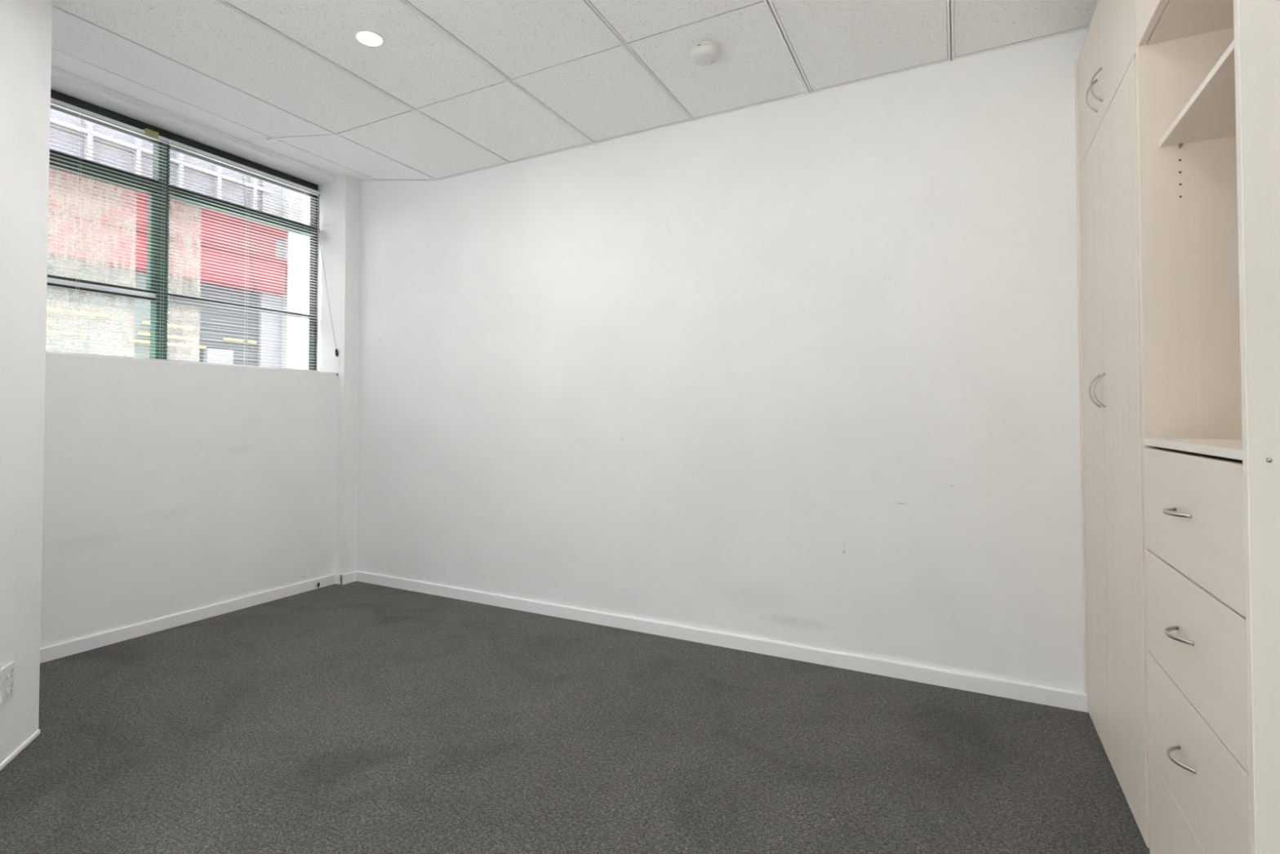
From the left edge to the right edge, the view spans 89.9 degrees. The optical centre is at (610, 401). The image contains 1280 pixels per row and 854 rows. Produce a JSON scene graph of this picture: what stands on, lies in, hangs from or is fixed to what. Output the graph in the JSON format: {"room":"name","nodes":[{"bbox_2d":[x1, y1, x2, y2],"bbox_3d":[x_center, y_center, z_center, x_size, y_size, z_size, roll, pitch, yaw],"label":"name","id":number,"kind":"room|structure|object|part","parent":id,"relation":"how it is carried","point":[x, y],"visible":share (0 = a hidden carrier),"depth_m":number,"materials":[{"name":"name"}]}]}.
{"room":"empty bedroom","nodes":[
{"label":"empty bedroom","id":0,"kind":"room"},
{"bbox_2d":[0,0,52,764],"bbox_3d":[-2.912,-0.289,1.123,2.256,2.950,2.982,-1,-1,29],"label":"wall","id":1,"kind":"structure","parent":0,"point":[25,25],"depth_m":2.22,"materials":[{"name":"white paint"}]},
{"bbox_2d":[0,661,14,704],"bbox_3d":[-2.010,0.934,2.133,0.017,0.114,0.078,0,-1,-20],"label":"power outlet","id":2,"kind":"object","parent":1,"relation":"attached to","point":[6,673],"visible":1,"depth_m":2.12,"materials":[{"name":"white plastic"}]},
{"bbox_2d":[5,673,9,679],"bbox_3d":[-2.002,0.911,2.126,0.007,0.016,0.012,0,-1,-20],"label":"rocker switch","id":3,"kind":"object","parent":2,"relation":"attached to","point":[7,675],"depth_m":2.12,"materials":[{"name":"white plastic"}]},
{"bbox_2d":[0,728,40,770],"bbox_3d":[-1.872,1.191,1.707,0.028,0.016,1.345,0,-1,-20],"label":"trim","id":4,"kind":"structure","parent":1,"relation":"attached to","point":[10,757],"depth_m":2.21,"materials":[{"name":"white wood"}]},
{"bbox_2d":[40,352,337,647],"bbox_3d":[-2.564,0.509,3.687,0.404,1.462,2.028,-1,-1,29],"label":"wall","id":5,"kind":"structure","parent":0,"point":[170,487],"depth_m":3.55,"materials":[{"name":"white paint"}]},
{"bbox_2d":[45,88,317,369],"bbox_3d":[-2.604,-0.900,3.735,0.072,1.358,1.982,-1,-1,29],"label":"window","id":6,"kind":"structure","parent":5,"relation":"in","point":[55,95],"depth_m":3.67,"materials":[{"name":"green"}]},
{"bbox_3d":[-2.847,-0.931,3.291,0.044,0.580,0.909,-1,-1,29],"label":"sash","id":7,"kind":"part","parent":6,"relation":"part of","materials":[{"name":"green paint"}]},
{"bbox_2d":[45,97,169,360],"bbox_3d":[-2.794,-0.887,3.273,0.042,1.308,0.959,-1,-1,29],"label":"blind","id":8,"kind":"object","parent":6,"relation":"attached to","point":[145,132],"visible":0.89,"depth_m":3.43,"materials":[{"name":"white"}]},
{"bbox_3d":[-2.777,-0.876,3.332,0.001,1.260,0.001,-1,-1,29],"label":"ladder cord","id":9,"kind":"part","parent":8,"relation":"part of","materials":[{"name":"white fabric"}]},
{"bbox_3d":[-2.753,-0.876,3.319,0.001,1.260,0.001,-1,-1,29],"label":"ladder cord","id":10,"kind":"part","parent":8,"relation":"part of","materials":[{"name":"white fabric"}]},
{"bbox_3d":[-2.795,-0.246,3.259,0.025,0.016,0.959,-1,-1,29],"label":"rail","id":11,"kind":"part","parent":8,"relation":"part of","materials":[{"name":"white"}]},
{"bbox_3d":[-2.794,-1.516,3.286,0.027,0.025,0.959,-1,-1,29],"label":"head rail","id":12,"kind":"part","parent":8,"relation":"part of","materials":[{"name":"white metal"}]},
{"bbox_3d":[-2.586,-0.869,3.684,0.001,1.260,0.001,-1,-1,29],"label":"ladder cord","id":13,"kind":"part","parent":8,"relation":"part of","materials":[{"name":"white fabric"}]},
{"bbox_3d":[-2.562,-0.869,3.671,0.001,1.260,0.001,-1,-1,29],"label":"ladder cord","id":14,"kind":"part","parent":8,"relation":"part of","materials":[{"name":"white fabric"}]},
{"bbox_3d":[-2.608,-1.540,3.751,0.062,0.078,1.982,-1,-1,29],"label":"head rail","id":15,"kind":"part","parent":6,"relation":"part of","materials":[{"name":"black"}]},
{"bbox_2d":[164,139,339,371],"bbox_3d":[-2.232,-0.866,4.093,0.234,1.291,1.008,-1,-1,29],"label":"blind","id":16,"kind":"object","parent":6,"relation":"attached to","point":[172,143],"visible":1,"depth_m":4.07,"materials":[{"name":"white"}]},
{"bbox_3d":[-2.565,-0.868,3.723,0.001,1.260,0.001,-1,-1,29],"label":"ladder cord","id":17,"kind":"part","parent":16,"relation":"part of","materials":[{"name":"white fabric"}]},
{"bbox_3d":[-2.541,-0.868,3.710,0.001,1.260,0.001,-1,-1,29],"label":"ladder cord","id":18,"kind":"part","parent":16,"relation":"part of","materials":[{"name":"white fabric"}]},
{"bbox_3d":[-2.326,-0.228,4.122,0.025,0.016,0.992,-1,-1,29],"label":"rail","id":19,"kind":"part","parent":16,"relation":"part of","materials":[{"name":"white metal"}]},
{"bbox_3d":[-2.325,-1.498,4.148,0.027,0.025,0.992,-1,-1,29],"label":"head rail","id":20,"kind":"part","parent":16,"relation":"part of","materials":[{"name":"white metal"}]},
{"bbox_3d":[-2.350,-0.859,4.119,0.001,1.260,0.001,-1,-1,29],"label":"ladder cord","id":21,"kind":"part","parent":16,"relation":"part of","materials":[{"name":"white fabric"}]},
{"bbox_3d":[-2.326,-0.860,4.106,0.001,1.260,0.001,-1,-1,29],"label":"ladder cord","id":22,"kind":"part","parent":16,"relation":"part of","materials":[{"name":"white fabric"}]},
{"bbox_3d":[-2.150,-0.852,4.487,0.001,1.260,0.001,-1,-1,29],"label":"ladder cord","id":23,"kind":"part","parent":16,"relation":"part of","materials":[{"name":"white fabric"}]},
{"bbox_3d":[-2.126,-0.852,4.474,0.001,1.260,0.001,-1,-1,29],"label":"ladder cord","id":24,"kind":"part","parent":16,"relation":"part of","materials":[{"name":"white fabric"}]},
{"bbox_3d":[-2.001,-0.924,4.522,0.174,1.118,0.009,0,-1,20],"label":"lift cord","id":25,"kind":"part","parent":16,"relation":"part of","materials":[{"name":"grey plastic"}]},
{"bbox_2d":[40,573,335,662],"bbox_3d":[-2.384,1.204,3.565,0.016,0.068,1.972,-1,-1,29],"label":"baseboard","id":26,"kind":"structure","parent":5,"relation":"attached to","point":[60,650],"depth_m":3.51,"materials":[{"name":"white wood"}]},
{"bbox_2d":[50,66,334,185],"bbox_3d":[-2.589,-1.694,3.741,0.352,0.230,2.018,-1,-1,29],"label":"wall","id":27,"kind":"structure","parent":0,"point":[62,82],"depth_m":3.67,"materials":[{"name":"white paint"}]},
{"bbox_2d":[0,581,1149,853],"bbox_3d":[-0.996,1.251,1.305,5.420,0.120,5.188,-1,-1,29],"label":"floor","id":28,"kind":"structure","parent":0,"point":[355,717],"depth_m":2.21,"materials":[{"name":"grey carpet"}]},
{"bbox_2d":[300,175,359,573],"bbox_3d":[-2.026,-0.266,4.622,0.473,3.050,0.140,-1,-1,29],"label":"wall pier","id":29,"kind":"object","parent":28,"relation":"on","point":[339,213],"visible":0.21,"depth_m":4.51,"materials":[{"name":"white paint"}]},
{"bbox_2d":[334,570,356,584],"bbox_3d":[-1.854,1.223,4.467,0.085,0.068,0.120,-1,-1,29],"label":"baseboard","id":30,"kind":"object","parent":29,"relation":"attached to","point":[340,579],"visible":1,"depth_m":4.43,"materials":[{"name":"white wood"}]},
{"bbox_2d":[1074,0,1149,848],"bbox_3d":[1.904,-0.086,2.000,0.641,2.586,0.946,-1,-1,29],"label":"wardrobe","id":31,"kind":"object","parent":28,"relation":"on","point":[1115,668],"visible":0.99,"depth_m":2.04,"materials":[{"name":"beige wood"}]},
{"bbox_3d":[1.778,-1.155,2.373,0.018,0.428,0.415,-1,-1,29],"label":"door","id":32,"kind":"part","parent":31,"relation":"part of","materials":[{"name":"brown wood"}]},
{"bbox_3d":[1.671,-1.061,2.225,0.035,0.117,0.010,-1,-1,29],"label":"handle","id":33,"kind":"part","parent":31,"relation":"part of","materials":[{"name":"silver metal"}]},
{"bbox_3d":[1.778,0.134,2.346,0.018,2.143,0.415,-1,-1,29],"label":"door","id":34,"kind":"part","parent":31,"relation":"part of","materials":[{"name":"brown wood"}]},
{"bbox_3d":[1.683,-0.038,2.226,0.035,0.117,0.010,-1,-1,29],"label":"handle","id":35,"kind":"part","parent":31,"relation":"part of","materials":[{"name":"silver metal"}]},
{"bbox_3d":[1.631,-1.063,2.151,0.035,0.117,0.010,-1,-1,29],"label":"handle","id":36,"kind":"part","parent":31,"relation":"part of","materials":[{"name":"silver metal"}]},
{"bbox_3d":[1.642,-0.039,2.150,0.035,0.117,0.010,-1,-1,29],"label":"handle","id":37,"kind":"part","parent":31,"relation":"part of","materials":[{"name":"silver metal"}]},
{"bbox_3d":[1.556,-1.164,1.964,0.018,0.428,0.509,-1,-1,29],"label":"door","id":38,"kind":"part","parent":31,"relation":"part of","materials":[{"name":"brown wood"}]},
{"bbox_3d":[1.560,0.126,1.946,0.018,2.144,0.489,-1,-1,29],"label":"door","id":39,"kind":"part","parent":31,"relation":"part of","materials":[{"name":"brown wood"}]},
{"bbox_2d":[1135,0,1279,853],"bbox_3d":[1.505,-0.102,1.261,0.647,2.586,0.728,-1,-1,29],"label":"shelf unit","id":40,"kind":"object","parent":28,"relation":"on","point":[1208,71],"visible":1,"depth_m":1.40,"materials":[{"name":"beige wood"}]},
{"bbox_3d":[1.268,-1.175,1.435,0.018,0.428,0.684,-1,-1,29],"label":"door","id":41,"kind":"part","parent":40,"relation":"part of","materials":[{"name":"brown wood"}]},
{"bbox_3d":[1.268,1.052,1.389,0.018,0.263,0.682,-1,-1,29],"label":"drawer","id":42,"kind":"part","parent":40,"relation":"part of","materials":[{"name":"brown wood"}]},
{"bbox_3d":[1.245,0.243,1.415,0.036,0.010,0.119,-1,-1,29],"label":"handle","id":43,"kind":"part","parent":40,"relation":"part of","materials":[{"name":"silver metal"}]},
{"bbox_3d":[1.244,0.511,1.410,0.036,0.010,0.119,-1,-1,29],"label":"handle","id":44,"kind":"part","parent":40,"relation":"part of","materials":[{"name":"silver metal"}]},
{"bbox_3d":[1.244,0.779,1.404,0.036,0.010,0.119,-1,-1,29],"label":"handle","id":45,"kind":"part","parent":40,"relation":"part of","materials":[{"name":"silver metal"}]},
{"bbox_3d":[1.268,0.247,1.406,0.018,0.264,0.682,-1,-1,29],"label":"drawer","id":46,"kind":"part","parent":40,"relation":"part of","materials":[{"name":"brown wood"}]},
{"bbox_3d":[1.268,0.515,1.401,0.018,0.261,0.682,-1,-1,29],"label":"drawer","id":47,"kind":"part","parent":40,"relation":"part of","materials":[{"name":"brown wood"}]},
{"bbox_3d":[1.536,-0.690,1.269,0.552,0.016,0.668,-1,-1,29],"label":"shelf","id":48,"kind":"part","parent":40,"relation":"part of","materials":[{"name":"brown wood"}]},
{"bbox_3d":[1.268,0.783,1.395,0.018,0.264,0.682,-1,-1,29],"label":"drawer","id":49,"kind":"part","parent":40,"relation":"part of","materials":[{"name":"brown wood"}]},
{"bbox_3d":[1.350,-0.108,0.944,0.617,2.586,0.018,-1,-1,29],"label":"panel","id":50,"kind":"part","parent":40,"relation":"part of","materials":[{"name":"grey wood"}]},
{"bbox_2d":[51,0,1097,181],"bbox_3d":[-0.906,-1.634,1.317,5.118,0.227,5.088,-1,-1,29],"label":"ceiling","id":51,"kind":"structure","parent":0,"point":[452,87],"depth_m":2.78,"materials":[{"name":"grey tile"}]},
{"bbox_2d":[354,30,384,47],"bbox_3d":[-0.994,-1.493,2.634,0.118,0.007,0.118,-1,-1,29],"label":"recessed light","id":52,"kind":"object","parent":51,"relation":"in","point":[366,37],"visible":1,"depth_m":2.63,"materials":[{"name":"white plastic"}]},
{"bbox_2d":[356,31,382,45],"bbox_3d":[-0.994,-1.493,2.634,0.098,0.006,0.098,-1,-1,29],"label":"diffuser","id":53,"kind":"object","parent":52,"relation":"attached to","point":[366,38],"depth_m":2.63,"materials":[{"name":"white plastic"}]},
{"bbox_2d":[690,40,720,66],"bbox_3d":[0.401,-1.466,2.705,0.127,0.058,0.127,-1,-1,29],"label":"smoke detector","id":54,"kind":"object","parent":51,"relation":"attached to","point":[707,52],"visible":1,"depth_m":2.67,"materials":[{"name":"white plastic"}]},
{"bbox_2d":[356,25,1089,693],"bbox_3d":[0.207,-0.287,3.551,5.420,3.050,0.150,-1,-1,29],"label":"wall","id":55,"kind":"structure","parent":0,"point":[802,370],"depth_m":3.15,"materials":[{"name":"white paint"}]},
{"bbox_2d":[355,570,1088,712],"bbox_3d":[0.050,1.204,3.510,4.207,0.068,0.016,-1,-1,29],"label":"baseboard","id":56,"kind":"structure","parent":55,"relation":"attached to","point":[1066,699],"depth_m":3.10,"materials":[{"name":"white wood"}]},
{"bbox_2d":[358,26,1089,181],"bbox_3d":[0.256,-1.552,3.455,4.918,0.151,0.019,-1,-1,29],"label":"trim","id":57,"kind":"structure","parent":55,"relation":"attached to","point":[1087,27],"depth_m":3.15,"materials":[{"name":"white metal"}]},
{"label":"outside","id":58,"kind":"structure","parent":0,"visible":0},
{"bbox_3d":[-14.559,1.596,9.016,25.777,0.200,50.000,-1,-1,29],"label":"street","id":59,"kind":"object","parent":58,"visible":0},
{"bbox_2d":[45,109,288,367],"bbox_3d":[-10.242,-1.789,6.093,4.219,6.450,12.860,-1,-1,29],"label":"building","id":60,"kind":"structure","parent":59,"relation":"on","point":[233,360],"depth_m":9.45,"materials":[{"name":"grey"}]},
{"bbox_3d":[-7.236,-1.014,7.910,0.092,0.044,0.550,-1,-1,29],"label":"yellow rail","id":61,"kind":"part","parent":60,"relation":"part of","materials":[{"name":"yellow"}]},
{"bbox_3d":[-7.081,-0.888,8.193,0.092,0.044,0.600,-1,-1,29],"label":"yellow rail","id":62,"kind":"part","parent":60,"relation":"part of","materials":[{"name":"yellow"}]},
{"bbox_3d":[-7.177,-3.219,8.169,0.050,0.600,0.740,-1,-1,29],"label":"pane","id":63,"kind":"part","parent":60,"relation":"part of","materials":[{"name":"grey glass"}]},
{"bbox_3d":[-7.177,-3.949,8.184,0.050,0.680,0.740,-1,-1,29],"label":"pane","id":64,"kind":"part","parent":60,"relation":"part of","materials":[{"name":"grey glass"}]},
{"bbox_3d":[-7.093,-1.169,8.177,0.092,0.044,1.150,-1,-1,29],"label":"yellow rail","id":65,"kind":"part","parent":60,"relation":"part of","materials":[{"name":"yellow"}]},
{"bbox_3d":[-6.853,-3.207,8.766,0.050,0.600,0.520,-1,-1,29],"label":"pane","id":66,"kind":"part","parent":60,"relation":"part of","materials":[{"name":"grey glass"}]},
{"bbox_3d":[-6.852,-3.937,8.782,0.050,0.680,0.520,-1,-1,29],"label":"pane","id":67,"kind":"part","parent":60,"relation":"part of","materials":[{"name":"grey glass"}]},
{"bbox_3d":[-6.583,-3.926,9.278,0.050,0.680,0.510,-1,-1,29],"label":"pane","id":68,"kind":"part","parent":60,"relation":"part of","materials":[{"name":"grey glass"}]},
{"bbox_3d":[-6.583,-3.196,9.263,0.050,0.600,0.510,-1,-1,29],"label":"pane","id":69,"kind":"part","parent":60,"relation":"part of","materials":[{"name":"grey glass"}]},
{"bbox_3d":[-6.460,-0.954,9.337,0.092,0.044,0.800,-1,-1,29],"label":"yellow rail","id":70,"kind":"part","parent":60,"relation":"part of","materials":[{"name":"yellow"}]},
{"bbox_3d":[-6.456,-0.844,9.343,0.092,0.044,1.020,-1,-1,29],"label":"yellow rail","id":71,"kind":"part","parent":60,"relation":"part of","materials":[{"name":"yellow metal"}]},
{"bbox_3d":[-8.625,-2.452,5.195,0.330,0.120,12.800,-1,-1,29],"label":"moulding","id":72,"kind":"part","parent":60,"relation":"part of","materials":[{"name":"red"}]},
{"bbox_3d":[-6.460,-1.114,9.340,0.092,0.044,0.700,-1,-1,29],"label":"yellow rail","id":73,"kind":"part","parent":60,"relation":"part of","materials":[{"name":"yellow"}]},
{"bbox_3d":[-8.608,-2.947,5.196,0.370,0.150,12.800,-1,-1,29],"label":"cornice","id":74,"kind":"part","parent":60,"relation":"part of","materials":[{"name":"red paint"}]},
{"bbox_3d":[-6.315,-3.916,9.770,0.050,0.680,0.510,-1,-1,29],"label":"pane","id":75,"kind":"part","parent":60,"relation":"part of","materials":[{"name":"grey glass"}]},
{"bbox_3d":[-6.316,-3.186,9.755,0.050,0.600,0.510,-1,-1,29],"label":"pane","id":76,"kind":"part","parent":60,"relation":"part of","materials":[{"name":"grey glass"}]},
{"bbox_2d":[166,277,258,364],"bbox_3d":[-6.230,-0.206,9.936,0.070,3.450,1.500,-1,-1,29],"label":"roller shutter","id":77,"kind":"object","parent":60,"relation":"hanging from","point":[254,359],"depth_m":9.98,"materials":[{"name":"grey"}]},
{"bbox_3d":[-6.105,-0.326,9.950,0.120,0.990,0.400,-1,-1,29],"label":"sign panel","id":78,"kind":"part","parent":60,"relation":"part of","materials":[{"name":"white"}]},
{"bbox_3d":[-6.007,-0.987,10.172,0.092,0.044,0.300,-1,-1,29],"label":"yellow rail","id":79,"kind":"part","parent":60,"relation":"part of","materials":[{"name":"yellow metal"}]},
{"bbox_3d":[-6.046,-3.175,10.251,0.050,0.600,0.520,-1,-1,29],"label":"pane","id":80,"kind":"part","parent":60,"relation":"part of","materials":[{"name":"grey glass"}]},
{"bbox_3d":[-6.045,-3.905,10.266,0.050,0.680,0.520,-1,-1,29],"label":"pane","id":81,"kind":"part","parent":60,"relation":"part of","materials":[{"name":"grey glass"}]},
{"bbox_3d":[-5.864,-0.981,10.436,0.092,0.044,0.140,-1,-1,29],"label":"yellow rail","id":82,"kind":"part","parent":60,"relation":"part of","materials":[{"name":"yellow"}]},
{"bbox_3d":[-5.841,-3.167,10.629,0.050,0.600,0.240,-1,-1,29],"label":"pane","id":83,"kind":"part","parent":60,"relation":"part of","materials":[{"name":"grey glass"}]},
{"bbox_2d":[280,188,302,368],"bbox_3d":[-5.878,-1.754,11.234,1.180,6.600,0.340,-1,-1,29],"label":"pillar","id":84,"kind":"structure","parent":59,"relation":"on","point":[286,360],"depth_m":10.90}
]}

